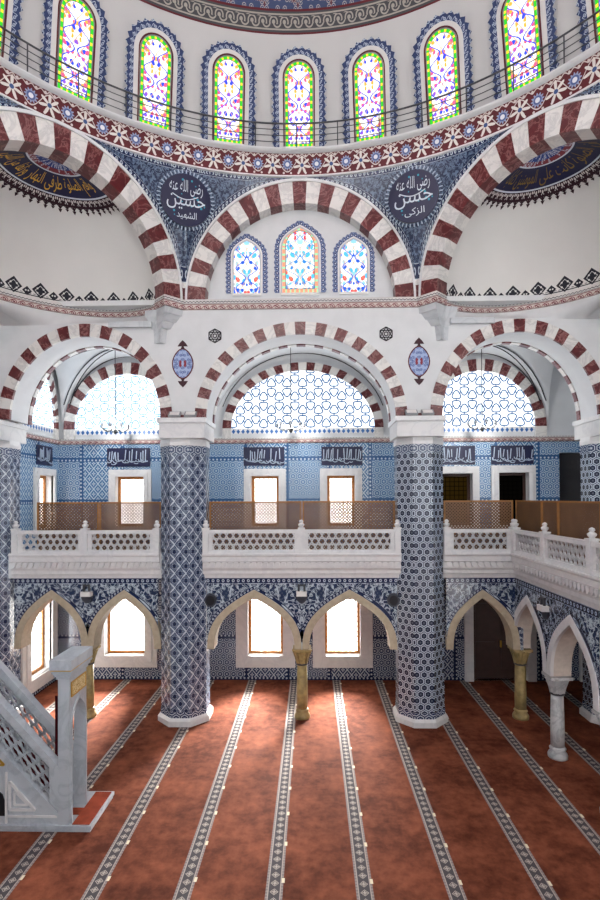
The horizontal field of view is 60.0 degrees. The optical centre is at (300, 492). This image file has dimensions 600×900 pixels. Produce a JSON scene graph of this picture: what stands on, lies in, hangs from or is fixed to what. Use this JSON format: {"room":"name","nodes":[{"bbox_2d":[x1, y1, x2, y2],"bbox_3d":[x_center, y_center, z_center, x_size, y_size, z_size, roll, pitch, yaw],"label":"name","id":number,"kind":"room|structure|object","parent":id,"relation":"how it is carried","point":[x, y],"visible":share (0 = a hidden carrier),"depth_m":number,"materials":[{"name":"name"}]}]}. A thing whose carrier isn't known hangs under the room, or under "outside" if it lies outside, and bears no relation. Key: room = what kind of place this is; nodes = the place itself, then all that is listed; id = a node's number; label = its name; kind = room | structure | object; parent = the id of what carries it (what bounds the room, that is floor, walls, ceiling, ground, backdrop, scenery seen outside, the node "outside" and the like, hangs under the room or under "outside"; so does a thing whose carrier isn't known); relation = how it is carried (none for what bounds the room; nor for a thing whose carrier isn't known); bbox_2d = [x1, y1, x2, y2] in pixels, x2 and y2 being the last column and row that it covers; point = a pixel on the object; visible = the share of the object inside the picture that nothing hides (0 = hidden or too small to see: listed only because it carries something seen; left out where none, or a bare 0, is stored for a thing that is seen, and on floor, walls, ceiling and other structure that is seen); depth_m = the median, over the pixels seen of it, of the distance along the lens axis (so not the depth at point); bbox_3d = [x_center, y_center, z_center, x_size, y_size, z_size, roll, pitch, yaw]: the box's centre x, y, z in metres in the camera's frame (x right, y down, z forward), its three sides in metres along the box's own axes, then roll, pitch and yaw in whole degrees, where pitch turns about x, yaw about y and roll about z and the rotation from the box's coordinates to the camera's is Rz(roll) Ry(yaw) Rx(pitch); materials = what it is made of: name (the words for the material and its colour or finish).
{"room":"mosque","nodes":[
{"label":"mosque","id":0,"kind":"room"},
{"bbox_2d":[6,369,57,695],"bbox_3d":[-7.871,0.586,14.755,0.320,10.600,3.380,0,-1,1],"label":"wall","id":1,"kind":"structure","parent":0,"point":[28,450],"depth_m":14.98,"materials":[{"name":"blue tile"}]},
{"bbox_2d":[15,374,58,438],"bbox_3d":[-7.664,-2.845,15.195,0.090,2.350,2.240,0,-1,1],"label":"window","id":2,"kind":"structure","parent":1,"relation":"in","point":[45,413],"depth_m":15.74,"materials":[{"name":"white glass"}]},
{"bbox_2d":[21,600,57,693],"bbox_3d":[-7.767,4.306,15.276,0.370,2.830,1.960,0,-1,1],"label":"window","id":3,"kind":"structure","parent":1,"relation":"in","point":[32,684],"depth_m":15.54,"materials":[{"name":"stone"}]},
{"bbox_2d":[33,467,55,536],"bbox_3d":[-7.780,0.294,15.592,0.370,2.000,1.250,0,-1,1],"label":"window","id":4,"kind":"structure","parent":1,"relation":"in","point":[39,482],"depth_m":15.45,"materials":[{"name":"stone"}]},
{"bbox_2d":[36,444,52,465],"bbox_3d":[-7.679,-1.096,15.598,0.046,0.580,0.900,0,-1,1],"label":"calligraphy panel","id":5,"kind":"object","parent":1,"relation":"attached to","point":[44,454],"visible":1,"depth_m":15.56,"materials":[{"name":"tile"}]},
{"bbox_2d":[0,300,146,325],"bbox_3d":[-6.369,-4.437,12.473,5.110,0.345,2.935,0,-1,-44],"label":"wall","id":6,"kind":"structure","parent":0,"point":[11,314],"depth_m":13.20,"materials":[{"name":"paint"}]},
{"bbox_2d":[0,288,155,317],"bbox_3d":[-6.083,-4.749,12.155,5.120,0.280,2.085,0,-1,-44],"label":"crown molding","id":7,"kind":"structure","parent":6,"relation":"attached to","point":[5,295],"depth_m":13.26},
{"bbox_2d":[0,181,155,300],"bbox_3d":[-6.085,-6.119,12.164,5.080,2.500,2.060,0,-1,-44],"label":"wall","id":8,"kind":"structure","parent":0,"point":[48,253],"depth_m":13.07,"materials":[{"name":"paint"}]},
{"bbox_2d":[0,151,119,215],"bbox_3d":[-5.816,-7.071,11.888,3.109,0.524,1.270,0,-1,-44],"label":"medallion","id":9,"kind":"object","parent":8,"relation":"attached to","point":[38,177],"visible":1,"depth_m":12.00,"materials":[{"name":"paint"}]},
{"bbox_2d":[0,106,183,299],"bbox_3d":[-5.252,-6.402,11.296,5.920,3.040,0.470,0,-1,-44],"label":"arch","id":10,"kind":"object","parent":8,"relation":"attached to","point":[22,130],"visible":0.98,"depth_m":11.82,"materials":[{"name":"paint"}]},
{"bbox_2d":[55,349,132,434],"bbox_3d":[-5.447,-3.049,15.310,4.240,2.458,2.200,0,-1,1],"label":"vault","id":11,"kind":"object","parent":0,"point":[71,373],"visible":0.28,"depth_m":16.08,"materials":[{"name":"paint"}]},
{"bbox_2d":[101,351,129,433],"bbox_3d":[-5.391,-2.952,15.098,0.794,2.540,0.794,0,-1,-21],"label":"hanging lamp","id":12,"kind":"object","parent":11,"relation":"hanging from","point":[114,430],"visible":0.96,"depth_m":15.08,"materials":[{"name":"grey metal"}]},
{"bbox_2d":[86,135,288,282],"bbox_3d":[-2.797,-6.654,12.660,5.507,2.670,1.131,0,-1,-21],"label":"pendentive","id":13,"kind":"object","parent":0,"point":[187,200],"visible":1,"depth_m":12.78,"materials":[{"name":"tile"}]},
{"bbox_2d":[8,542,505,577],"bbox_3d":[1.323,1.836,10.096,18.250,0.640,12.280,0,-1,1],"label":"floor","id":14,"kind":"structure","parent":0,"point":[9,569],"depth_m":14.47,"materials":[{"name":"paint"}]},
{"bbox_2d":[37,502,98,549],"bbox_3d":[-6.227,0.930,13.907,1.660,1.320,0.040,0,-1,1],"label":"screen","id":15,"kind":"object","parent":14,"relation":"on","point":[39,504],"visible":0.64,"depth_m":13.90,"materials":[{"name":"brown wood"}]},
{"bbox_2d":[99,502,160,549],"bbox_3d":[-4.548,0.921,13.871,1.660,1.320,0.040,0,-1,1],"label":"screen","id":16,"kind":"object","parent":14,"relation":"on","point":[102,504],"visible":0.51,"depth_m":13.87,"materials":[{"name":"brown wood"}]},
{"bbox_2d":[209,501,301,549],"bbox_3d":[-1.203,0.905,13.800,2.450,1.320,0.040,0,-1,1],"label":"screen","id":17,"kind":"object","parent":14,"relation":"on","point":[235,503],"visible":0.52,"depth_m":13.79,"materials":[{"name":"brown wood"}]},
{"bbox_2d":[302,501,394,548],"bbox_3d":[1.261,0.893,13.748,2.440,1.320,0.040,0,-1,1],"label":"screen","id":18,"kind":"object","parent":14,"relation":"on","point":[315,503],"visible":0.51,"depth_m":13.74,"materials":[{"name":"brown wood"}]},
{"bbox_2d":[443,500,512,548],"bbox_3d":[4.665,0.876,13.676,1.810,1.320,0.040,0,-1,1],"label":"screen","id":19,"kind":"object","parent":14,"relation":"on","point":[510,502],"visible":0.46,"depth_m":13.67,"materials":[{"name":"brown wood"}]},
{"bbox_2d":[516,500,541,553],"bbox_3d":[5.623,0.863,12.835,0.040,1.320,1.520,0,-1,1],"label":"screen","id":20,"kind":"object","parent":14,"relation":"on","point":[528,512],"visible":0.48,"depth_m":12.76,"materials":[{"name":"brown wood"}]},
{"bbox_2d":[542,501,557,558],"bbox_3d":[5.598,0.852,11.666,0.040,1.320,0.780,0,-1,1],"label":"screen","id":21,"kind":"object","parent":14,"relation":"on","point":[549,508],"visible":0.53,"depth_m":11.59,"materials":[{"name":"brown wood"}]},
{"bbox_2d":[558,501,599,565],"bbox_3d":[5.571,0.839,10.426,0.040,1.320,1.660,0,-1,1],"label":"screen","id":22,"kind":"object","parent":14,"relation":"on","point":[573,513],"visible":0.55,"depth_m":10.45,"materials":[{"name":"brown wood"}]},
{"bbox_2d":[14,578,523,649],"bbox_3d":[-0.893,3.109,13.325,13.070,1.860,0.012,0,-1,1],"label":"wall","id":23,"kind":"structure","parent":0,"point":[282,591],"depth_m":13.33,"materials":[{"name":"blue tile"}]},
{"bbox_2d":[14,590,87,648],"bbox_3d":[-6.441,3.288,13.663,1.930,1.520,0.490,0,-1,1],"label":"pointed arch","id":24,"kind":"object","parent":23,"relation":"attached to","point":[23,633],"visible":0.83,"depth_m":13.43,"materials":[{"name":"beige stone"}]},
{"bbox_2d":[8,553,160,577],"bbox_3d":[-5.535,1.900,13.322,3.860,0.641,0.200,0,-1,1],"label":"trim","id":25,"kind":"structure","parent":23,"relation":"attached to","point":[21,565],"depth_m":13.30,"materials":[{"name":"stone"}]},
{"bbox_2d":[10,520,160,553],"bbox_3d":[-5.518,1.153,13.359,3.840,0.855,0.190,0,-1,1],"label":"gallery balustrade","id":26,"kind":"object","parent":25,"relation":"on","point":[84,537],"visible":1,"depth_m":13.32,"materials":[{"name":"stone"}]},
{"bbox_2d":[87,590,160,648],"bbox_3d":[-4.551,3.279,13.623,1.930,1.520,0.490,0,-1,1],"label":"pointed arch","id":27,"kind":"object","parent":23,"relation":"attached to","point":[95,630],"visible":0.96,"depth_m":13.39,"materials":[{"name":"beige stone"}]},
{"bbox_2d":[207,590,301,648],"bbox_3d":[-1.192,3.263,13.551,2.420,1.520,0.490,0,-1,1],"label":"pointed arch","id":28,"kind":"object","parent":23,"relation":"attached to","point":[212,641],"visible":0.98,"depth_m":13.31,"materials":[{"name":"beige stone"}]},
{"bbox_2d":[202,553,401,577],"bbox_3d":[0.014,1.873,13.205,5.040,0.641,0.200,0,-1,1],"label":"trim","id":29,"kind":"structure","parent":23,"relation":"attached to","point":[245,565],"depth_m":13.19,"materials":[{"name":"stone"}]},
{"bbox_2d":[202,519,401,553],"bbox_3d":[0.011,1.126,13.242,5.060,0.855,0.190,0,-1,1],"label":"gallery balustrade","id":30,"kind":"object","parent":29,"relation":"on","point":[300,535],"visible":1,"depth_m":13.20,"materials":[{"name":"stone"}]},
{"bbox_2d":[302,590,396,649],"bbox_3d":[1.247,3.251,13.500,2.420,1.520,0.490,0,-1,1],"label":"pointed arch","id":31,"kind":"object","parent":23,"relation":"attached to","point":[391,635],"visible":0.97,"depth_m":13.26,"materials":[{"name":"beige stone"}]},
{"bbox_2d":[445,590,519,649],"bbox_3d":[4.627,3.234,13.428,1.860,1.520,0.490,0,-1,1],"label":"pointed arch","id":32,"kind":"object","parent":23,"relation":"attached to","point":[511,631],"visible":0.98,"depth_m":13.19,"materials":[{"name":"beige stone"}]},
{"bbox_2d":[215,347,382,420],"bbox_3d":[0.032,-3.104,15.194,5.640,2.515,2.200,0,-1,1],"label":"vault","id":33,"kind":"object","parent":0,"point":[294,350],"visible":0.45,"depth_m":16.03,"materials":[{"name":"paint"}]},
{"bbox_2d":[16,0,582,146],"bbox_3d":[-0.215,-11.863,5.585,15.301,6.480,15.301,0,-1,1],"label":"wall","id":34,"kind":"structure","parent":0,"point":[266,29],"depth_m":12.37,"materials":[{"name":"paint"}]},
{"bbox_2d":[0,0,23,64],"bbox_3d":[-6.071,-9.774,10.018,0.471,2.248,1.390,-1,-1,37],"label":"window","id":35,"kind":"structure","parent":34,"relation":"attached to","point":[10,15],"depth_m":10.44,"materials":[{"name":"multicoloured glass"}]},
{"bbox_2d":[124,18,185,133],"bbox_3d":[-3.409,-9.765,12.196,1.390,2.248,0.471,0,-1,-26],"label":"window","id":36,"kind":"structure","parent":34,"relation":"attached to","point":[160,51],"depth_m":12.16,"materials":[{"name":"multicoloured glass"}]},
{"bbox_2d":[200,40,256,145],"bbox_3d":[-1.772,-9.767,12.760,1.390,2.248,0.471,0,-1,-12],"label":"window","id":37,"kind":"structure","parent":34,"relation":"attached to","point":[230,61],"depth_m":12.73,"materials":[{"name":"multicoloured glass"}]},
{"bbox_2d":[271,46,326,146],"bbox_3d":[-0.049,-9.773,12.927,1.390,2.248,0.471,0,-1,1],"label":"window","id":38,"kind":"structure","parent":34,"relation":"attached to","point":[299,66],"depth_m":12.91,"materials":[{"name":"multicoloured glass"}]},
{"bbox_2d":[0,0,599,146],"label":"railing","id":39,"kind":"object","parent":34,"relation":"attached to","point":[81,38],"depth_m":11.34,"materials":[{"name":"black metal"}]},
{"bbox_2d":[0,41,599,153],"bbox_3d":[-0.156,-8.593,7.607,15.500,0.100,11.388,0,-1,1],"label":"ledge","id":40,"kind":"object","parent":34,"relation":"attached to","point":[589,52],"visible":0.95,"depth_m":11.96,"materials":[{"name":"paint"}]},
{"bbox_2d":[340,36,398,143],"bbox_3d":[1.665,-9.784,12.688,1.390,2.248,0.471,0,-1,15],"label":"window","id":41,"kind":"structure","parent":34,"relation":"attached to","point":[363,77],"depth_m":12.66,"materials":[{"name":"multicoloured glass"}]},
{"bbox_2d":[412,10,474,128],"bbox_3d":[3.277,-9.798,12.054,1.390,2.248,0.471,-1,-1,28],"label":"window","id":42,"kind":"structure","parent":34,"relation":"attached to","point":[435,54],"depth_m":12.02,"materials":[{"name":"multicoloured glass"}]},
{"bbox_2d":[488,0,559,99],"bbox_3d":[4.696,-9.815,11.062,1.390,2.248,0.471,-1,-1,42],"label":"window","id":43,"kind":"structure","parent":34,"relation":"attached to","point":[518,28],"depth_m":11.09,"materials":[{"name":"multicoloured glass"}]},
{"bbox_2d":[576,0,599,51],"bbox_3d":[5.843,-9.833,9.766,0.471,2.248,1.390,0,-1,-35],"label":"window","id":44,"kind":"structure","parent":34,"relation":"attached to","point":[587,8],"depth_m":10.21,"materials":[{"name":"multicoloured glass"}]},
{"bbox_2d":[0,679,599,899],"bbox_3d":[1.400,5.764,6.915,21.000,0.001,20.000,0,-1,1],"label":"floor","id":45,"kind":"structure","parent":0,"point":[254,800],"depth_m":9.65,"materials":[{"name":"carpet"}]},
{"bbox_2d":[0,419,27,713],"bbox_3d":[-8.127,2.027,13.696,1.320,7.700,1.400,0,-1,1],"label":"tiled column","id":46,"kind":"structure","parent":45,"relation":"on","point":[12,434],"depth_m":13.46,"materials":[{"name":"tile"}]},
{"bbox_2d":[0,646,113,831],"bbox_3d":[-5.274,3.710,9.408,3.390,4.220,1.140,0,-1,1],"label":"minbar","id":47,"kind":"object","parent":45,"relation":"on","point":[42,789],"visible":1,"depth_m":8.97,"materials":[{"name":"stone"}]},
{"bbox_2d":[55,696,57,755],"bbox_3d":[-4.344,4.440,9.340,0.144,1.550,0.053,0,-1,1],"label":"curtain","id":48,"kind":"object","parent":47,"relation":"hanging from","point":[56,697],"depth_m":9.35,"materials":[{"name":"black fabric"}]},
{"bbox_2d":[86,645,100,718],"bbox_3d":[-5.564,4.964,13.612,0.527,1.800,0.527,0,-1,1],"label":"column","id":49,"kind":"structure","parent":45,"relation":"on","point":[91,712],"depth_m":13.51,"materials":[{"name":"beige stone"}]},
{"bbox_2d":[157,417,214,726],"bbox_3d":[-3.006,2.002,13.588,1.345,7.700,1.400,0,-1,1],"label":"tiled column","id":50,"kind":"structure","parent":45,"relation":"on","point":[185,442],"depth_m":13.08,"materials":[{"name":"tile"}]},
{"bbox_2d":[292,645,311,719],"bbox_3d":[0.035,4.936,13.494,0.527,1.800,0.527,0,-1,1],"label":"column","id":51,"kind":"structure","parent":45,"relation":"on","point":[301,656],"depth_m":13.36,"materials":[{"name":"beige stone"}]},
{"bbox_2d":[388,415,447,727],"bbox_3d":[3.048,1.972,13.459,1.345,7.700,1.400,0,-1,1],"label":"tiled column","id":52,"kind":"structure","parent":45,"relation":"on","point":[418,440],"depth_m":12.95,"materials":[{"name":"tile"}]},
{"bbox_2d":[507,645,532,720],"bbox_3d":[5.654,4.909,13.395,0.527,1.800,0.527,0,-1,1],"label":"column","id":53,"kind":"structure","parent":45,"relation":"on","point":[520,657],"depth_m":13.27,"materials":[{"name":"beige stone"}]},
{"bbox_2d":[541,671,572,761],"bbox_3d":[5.611,4.889,11.375,0.527,1.800,0.527,0,-1,1],"label":"column","id":54,"kind":"structure","parent":45,"relation":"on","point":[557,685],"depth_m":11.25,"materials":[{"name":"grey stone"}]},
{"bbox_2d":[572,414,599,724],"bbox_3d":[7.939,1.948,13.355,1.320,7.700,1.400,0,-1,1],"label":"tiled column","id":55,"kind":"structure","parent":45,"relation":"on","point":[586,430],"depth_m":13.28,"materials":[{"name":"tile"}]},
{"bbox_2d":[0,307,599,414],"bbox_3d":[-0.013,-3.253,13.116,15.500,2.770,0.001,0,-1,1],"label":"wall","id":56,"kind":"structure","parent":0,"point":[407,325],"depth_m":13.13,"materials":[{"name":"paint"}]},
{"bbox_2d":[0,324,171,424],"bbox_3d":[-5.481,-3.066,13.718,4.460,2.420,1.025,0,-1,1],"label":"arch","id":57,"kind":"object","parent":56,"relation":"attached to","point":[25,379],"visible":0.94,"depth_m":13.24,"materials":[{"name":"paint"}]},
{"bbox_2d":[108,305,182,343],"bbox_3d":[-3.935,-4.190,13.035,1.870,0.840,0.388,0,-1,1],"label":"corbel","id":58,"kind":"object","parent":56,"relation":"attached to","point":[161,319],"visible":1,"depth_m":13.12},
{"bbox_2d":[172,340,193,386],"bbox_3d":[-2.993,-3.253,13.175,0.552,1.200,0.018,0,-1,1],"label":"wall ornament","id":59,"kind":"object","parent":56,"relation":"attached to","point":[182,362],"visible":1,"depth_m":13.16,"materials":[{"name":"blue paint"}]},
{"bbox_2d":[154,290,446,309],"bbox_3d":[-0.025,-4.765,12.898,7.320,0.270,0.467,0,-1,1],"label":"crown molding","id":60,"kind":"structure","parent":56,"relation":"attached to","point":[435,296],"depth_m":13.06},
{"bbox_2d":[195,322,406,423],"bbox_3d":[-0.002,-3.078,13.602,5.360,2.430,1.025,0,-1,1],"label":"arch","id":61,"kind":"object","parent":56,"relation":"attached to","point":[260,342],"visible":0.98,"depth_m":13.14,"materials":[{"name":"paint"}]},
{"bbox_2d":[408,338,429,384],"bbox_3d":[2.966,-3.282,13.048,0.552,1.200,0.018,0,-1,1],"label":"wall ornament","id":62,"kind":"object","parent":56,"relation":"attached to","point":[419,359],"visible":1,"depth_m":13.04,"materials":[{"name":"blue tile"}]},
{"bbox_2d":[419,302,494,340],"bbox_3d":[3.893,-4.229,12.869,1.870,0.840,0.388,0,-1,1],"label":"corbel","id":63,"kind":"object","parent":56,"relation":"attached to","point":[438,315],"visible":1,"depth_m":12.94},
{"bbox_2d":[430,319,599,419],"bbox_3d":[5.477,-3.120,13.486,4.460,2.420,1.025,0,-1,1],"label":"arch","id":64,"kind":"object","parent":56,"relation":"attached to","point":[579,369],"visible":0.95,"depth_m":13.01,"materials":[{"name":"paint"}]},
{"bbox_2d":[208,210,392,298],"bbox_3d":[-0.023,-6.126,13.305,5.200,2.680,0.320,0,-1,1],"label":"wall","id":65,"kind":"structure","parent":0,"point":[332,229],"depth_m":13.46,"materials":[{"name":"paint"}]},
{"bbox_2d":[225,234,267,295],"bbox_3d":[-1.399,-5.883,13.457,1.110,1.610,0.070,0,-1,1],"label":"window","id":66,"kind":"structure","parent":65,"relation":"in","point":[246,268],"depth_m":13.45,"materials":[{"name":"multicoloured glass"}]},
{"bbox_2d":[274,221,326,295],"bbox_3d":[-0.020,-6.050,13.430,1.360,1.930,0.070,0,-1,1],"label":"window","id":67,"kind":"structure","parent":65,"relation":"in","point":[300,250],"depth_m":13.42,"materials":[{"name":"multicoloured glass"}]},
{"bbox_2d":[184,178,417,299],"bbox_3d":[-0.025,-6.406,13.283,5.920,3.040,0.370,0,-1,1],"label":"arch","id":68,"kind":"object","parent":65,"relation":"attached to","point":[334,199],"visible":0.97,"depth_m":13.15,"materials":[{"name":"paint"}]},
{"bbox_2d":[332,232,374,294],"bbox_3d":[1.360,-5.896,13.399,1.110,1.610,0.070,0,-1,1],"label":"window","id":69,"kind":"structure","parent":65,"relation":"in","point":[353,257],"depth_m":13.39,"materials":[{"name":"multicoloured glass"}]},
{"bbox_2d":[56,295,547,309],"bbox_3d":[1.060,-1.493,6.684,18.800,6.990,19.780,0,-1,1],"label":"cornice","id":70,"kind":"structure","parent":0,"point":[499,299],"depth_m":13.26,"materials":[{"name":"paint"}]},
{"bbox_2d":[58,354,576,438],"bbox_3d":[1.430,-3.152,16.286,18.250,3.180,0.001,0,-1,1],"label":"wall","id":71,"kind":"structure","parent":0,"point":[562,411],"depth_m":16.28,"materials":[{"name":"paint"}]},
{"bbox_2d":[63,362,159,438],"bbox_3d":[-5.463,-2.874,16.374,4.020,2.410,0.090,0,-1,1],"label":"window","id":72,"kind":"structure","parent":71,"relation":"in","point":[93,402],"depth_m":16.39,"materials":[{"name":"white glass"}]},
{"bbox_2d":[222,362,383,437],"bbox_3d":[0.055,-2.876,16.257,5.020,2.360,0.090,0,-1,1],"label":"window","id":73,"kind":"structure","parent":71,"relation":"in","point":[326,398],"depth_m":16.27,"materials":[{"name":"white glass"}]},
{"bbox_2d":[26,432,579,444],"bbox_3d":[1.401,-1.649,14.581,18.250,0.180,3.380,0,-1,1],"label":"crown molding","id":74,"kind":"structure","parent":71,"relation":"attached to","point":[32,436],"depth_m":16.21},
{"bbox_2d":[443,359,546,435],"bbox_3d":[5.574,-2.928,16.140,4.020,2.410,0.090,0,-1,1],"label":"window","id":75,"kind":"structure","parent":71,"relation":"in","point":[508,397],"depth_m":16.15,"materials":[{"name":"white glass"}]},
{"bbox_2d":[58,441,579,680],"bbox_3d":[1.458,2.149,16.392,18.250,7.420,0.320,0,-1,1],"label":"wall","id":76,"kind":"structure","parent":0,"point":[82,469],"depth_m":16.28,"materials":[{"name":"blue tile"}]},
{"bbox_2d":[94,599,156,667],"bbox_3d":[-5.517,4.222,16.445,2.020,2.540,0.370,0,-1,1],"label":"window","id":77,"kind":"structure","parent":76,"relation":"in","point":[149,659],"depth_m":16.29,"materials":[{"name":"glass"}]},
{"bbox_2d":[107,448,149,466],"bbox_3d":[-5.434,-1.099,16.388,1.360,0.580,0.046,0,-1,1],"label":"calligraphy panel","id":78,"kind":"object","parent":76,"relation":"attached to","point":[116,457],"visible":1,"depth_m":16.38,"materials":[{"name":"tile"}]},
{"bbox_2d":[108,469,150,528],"bbox_3d":[-5.375,0.302,16.481,1.340,2.020,0.370,0,-1,1],"label":"window","id":79,"kind":"structure","parent":76,"relation":"in","point":[133,485],"depth_m":16.36,"materials":[{"name":"stone"}]},
{"bbox_2d":[244,447,283,465],"bbox_3d":[-1.155,-1.120,16.297,1.280,0.580,0.046,0,-1,1],"label":"calligraphy panel","id":80,"kind":"object","parent":76,"relation":"attached to","point":[253,456],"visible":1,"depth_m":16.29,"materials":[{"name":"tile"}]},
{"bbox_2d":[244,469,285,529],"bbox_3d":[-1.121,0.281,16.390,1.310,2.020,0.370,0,-1,1],"label":"window","id":81,"kind":"structure","parent":76,"relation":"in","point":[267,484],"depth_m":16.47,"materials":[{"name":"stone"}]},
{"bbox_2d":[236,598,294,667],"bbox_3d":[-1.103,4.201,16.351,1.850,2.540,0.370,0,-1,1],"label":"window","id":82,"kind":"structure","parent":76,"relation":"in","point":[243,660],"depth_m":16.19,"materials":[{"name":"glass"}]},
{"bbox_2d":[320,468,361,528],"bbox_3d":[1.258,0.269,16.340,1.310,2.020,0.370,0,-1,1],"label":"window","id":83,"kind":"structure","parent":76,"relation":"in","point":[332,488],"depth_m":16.42,"materials":[{"name":"stone"}]},
{"bbox_2d":[321,446,362,464],"bbox_3d":[1.284,-1.132,16.245,1.280,0.580,0.046,0,-1,1],"label":"calligraphy panel","id":84,"kind":"object","parent":76,"relation":"attached to","point":[329,455],"visible":1,"depth_m":16.23,"materials":[{"name":"tile"}]},
{"bbox_2d":[313,598,372,667],"bbox_3d":[1.301,4.189,16.300,1.860,2.540,0.370,0,-1,1],"label":"window","id":85,"kind":"structure","parent":76,"relation":"in","point":[364,616],"depth_m":16.14,"materials":[{"name":"glass"}]},
{"bbox_2d":[443,446,474,464],"bbox_3d":[4.763,-1.149,16.172,1.300,0.580,0.046,0,-1,1],"label":"calligraphy panel","id":86,"kind":"object","parent":76,"relation":"attached to","point":[452,455],"visible":0.8,"depth_m":16.16,"materials":[{"name":"tile"}]},
{"bbox_2d":[443,466,479,528],"bbox_3d":[4.822,0.232,16.265,1.440,2.060,0.370,0,-1,1],"label":"window","id":87,"kind":"structure","parent":76,"relation":"in","point":[456,486],"depth_m":16.36,"materials":[{"name":"stone"}]},
{"bbox_2d":[464,598,536,681],"bbox_3d":[6.162,4.395,16.210,2.180,2.880,0.400,0,-1,1],"label":"door","id":88,"kind":"structure","parent":76,"relation":"in","point":[487,655],"depth_m":16.26,"materials":[{"name":"wood"}]},
{"bbox_2d":[491,445,533,463],"bbox_3d":[6.563,-1.158,16.134,1.300,0.580,0.046,0,-1,1],"label":"calligraphy panel","id":89,"kind":"object","parent":76,"relation":"attached to","point":[507,454],"visible":1,"depth_m":16.12,"materials":[{"name":"tile"}]},
{"bbox_2d":[491,465,535,528],"bbox_3d":[6.591,0.213,16.227,1.360,2.080,0.370,0,-1,1],"label":"window","id":90,"kind":"structure","parent":76,"relation":"in","point":[508,482],"depth_m":16.30,"materials":[{"name":"stone"}]},
{"bbox_2d":[559,453,580,526],"bbox_3d":[8.549,0.160,16.341,1.050,2.770,0.120,0,-1,1],"label":"door","id":91,"kind":"structure","parent":76,"relation":"in","point":[569,463],"depth_m":16.29,"materials":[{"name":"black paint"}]},
{"bbox_2d":[299,127,511,278],"bbox_3d":[2.715,-6.681,12.543,5.507,2.670,1.131,-1,-1,24],"label":"pendentive","id":92,"kind":"object","parent":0,"point":[411,196],"visible":1,"depth_m":12.66,"materials":[{"name":"tile"}]},
{"bbox_2d":[470,345,553,428],"bbox_3d":[5.511,-3.103,15.078,4.240,2.458,2.200,0,-1,1],"label":"vault","id":93,"kind":"object","parent":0,"point":[533,365],"visible":0.23,"depth_m":15.79,"materials":[{"name":"paint"}]},
{"bbox_2d":[446,171,599,295],"bbox_3d":[5.984,-6.178,11.908,2.060,2.500,5.080,0,-1,-44],"label":"semi-dome","id":94,"kind":"structure","parent":0,"point":[552,247],"depth_m":12.86,"materials":[{"name":"paint"}]},
{"bbox_2d":[417,93,599,295],"bbox_3d":[5.113,-6.453,11.077,0.470,3.040,5.920,0,-1,-44],"label":"arch","id":95,"kind":"object","parent":94,"relation":"attached to","point":[575,119],"visible":0.99,"depth_m":11.63,"materials":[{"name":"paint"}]},
{"bbox_2d":[481,139,599,209],"bbox_3d":[5.695,-7.127,11.644,1.270,0.524,3.109,0,-1,-44],"label":"medallion","id":96,"kind":"object","parent":94,"relation":"attached to","point":[553,171],"visible":1,"depth_m":11.78,"materials":[{"name":"paint"}]},
{"bbox_2d":[455,294,599,318],"bbox_3d":[6.298,-4.499,12.204,2.935,0.345,5.110,0,-1,-44],"label":"wall","id":97,"kind":"structure","parent":0,"point":[589,307],"depth_m":12.95,"materials":[{"name":"paint"}]},
{"bbox_2d":[445,282,599,312],"bbox_3d":[5.996,-4.808,11.899,2.085,0.280,5.120,0,-1,-44],"label":"crown molding","id":98,"kind":"structure","parent":97,"relation":"attached to","point":[593,289],"depth_m":13.06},
{"bbox_2d":[515,578,599,696],"bbox_3d":[5.397,3.060,11.398,0.012,1.860,4.160,0,-1,1],"label":"wall","id":99,"kind":"structure","parent":0,"point":[586,619],"depth_m":10.68,"materials":[{"name":"blue tile"}]},
{"bbox_2d":[443,553,599,610],"bbox_3d":[4.458,1.820,10.050,1.820,0.641,6.320,0,-1,1],"label":"trim","id":100,"kind":"structure","parent":99,"relation":"attached to","point":[580,587],"depth_m":12.16,"materials":[{"name":"stone"}]},
{"bbox_2d":[442,519,513,552],"bbox_3d":[4.530,1.104,13.146,1.860,0.855,0.190,0,-1,1],"label":"gallery balustrade","id":101,"kind":"object","parent":100,"relation":"on","point":[448,533],"visible":0.92,"depth_m":13.11,"materials":[{"name":"stone"}]},
{"bbox_2d":[510,519,599,576],"bbox_3d":[5.298,1.071,10.229,0.190,0.855,5.680,0,-1,1],"label":"gallery balustrade","id":102,"kind":"object","parent":100,"relation":"on","point":[591,545],"visible":1,"depth_m":10.66,"materials":[{"name":"stone"}]},
{"bbox_2d":[514,595,546,672],"bbox_3d":[5.621,3.219,12.432,0.450,1.520,2.060,0,-1,1],"label":"pointed arch","id":103,"kind":"object","parent":99,"relation":"attached to","point":[524,615],"visible":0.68,"depth_m":12.85,"materials":[{"name":"stone"}]},
{"bbox_2d":[537,596,549,619],"bbox_3d":[5.308,2.545,11.405,0.160,0.490,0.300,0,-1,1],"label":"wall lamp","id":104,"kind":"object","parent":99,"relation":"attached to","point":[542,606],"visible":1,"depth_m":11.32,"materials":[{"name":"white paint"}]},
{"bbox_2d":[547,615,599,711],"bbox_3d":[5.576,3.199,10.352,0.450,1.520,2.060,0,-1,1],"label":"pointed arch","id":105,"kind":"object","parent":99,"relation":"attached to","point":[563,641],"visible":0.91,"depth_m":10.93,"materials":[{"name":"stone"}]},
{"bbox_3d":[-0.257,-6.510,2.385,16.597,3.470,10.308,0,-1,1],"label":"wall","id":106,"kind":"structure","parent":0,"visible":0},
{"bbox_2d":[0,51,599,174],"bbox_3d":[-0.156,-8.303,7.559,15.160,0.500,11.139,0,-1,1],"label":"painted band","id":107,"kind":"object","parent":106,"relation":"attached to","point":[586,72],"visible":0.98,"depth_m":12.10,"materials":[{"name":"red paint"}]},
{"bbox_2d":[0,79,599,177],"bbox_3d":[-0.154,-8.028,7.572,15.280,0.050,11.227,0,-1,1],"label":"trim","id":108,"kind":"structure","parent":106,"relation":"attached to","point":[597,81],"depth_m":12.51,"materials":[{"name":"paint"}]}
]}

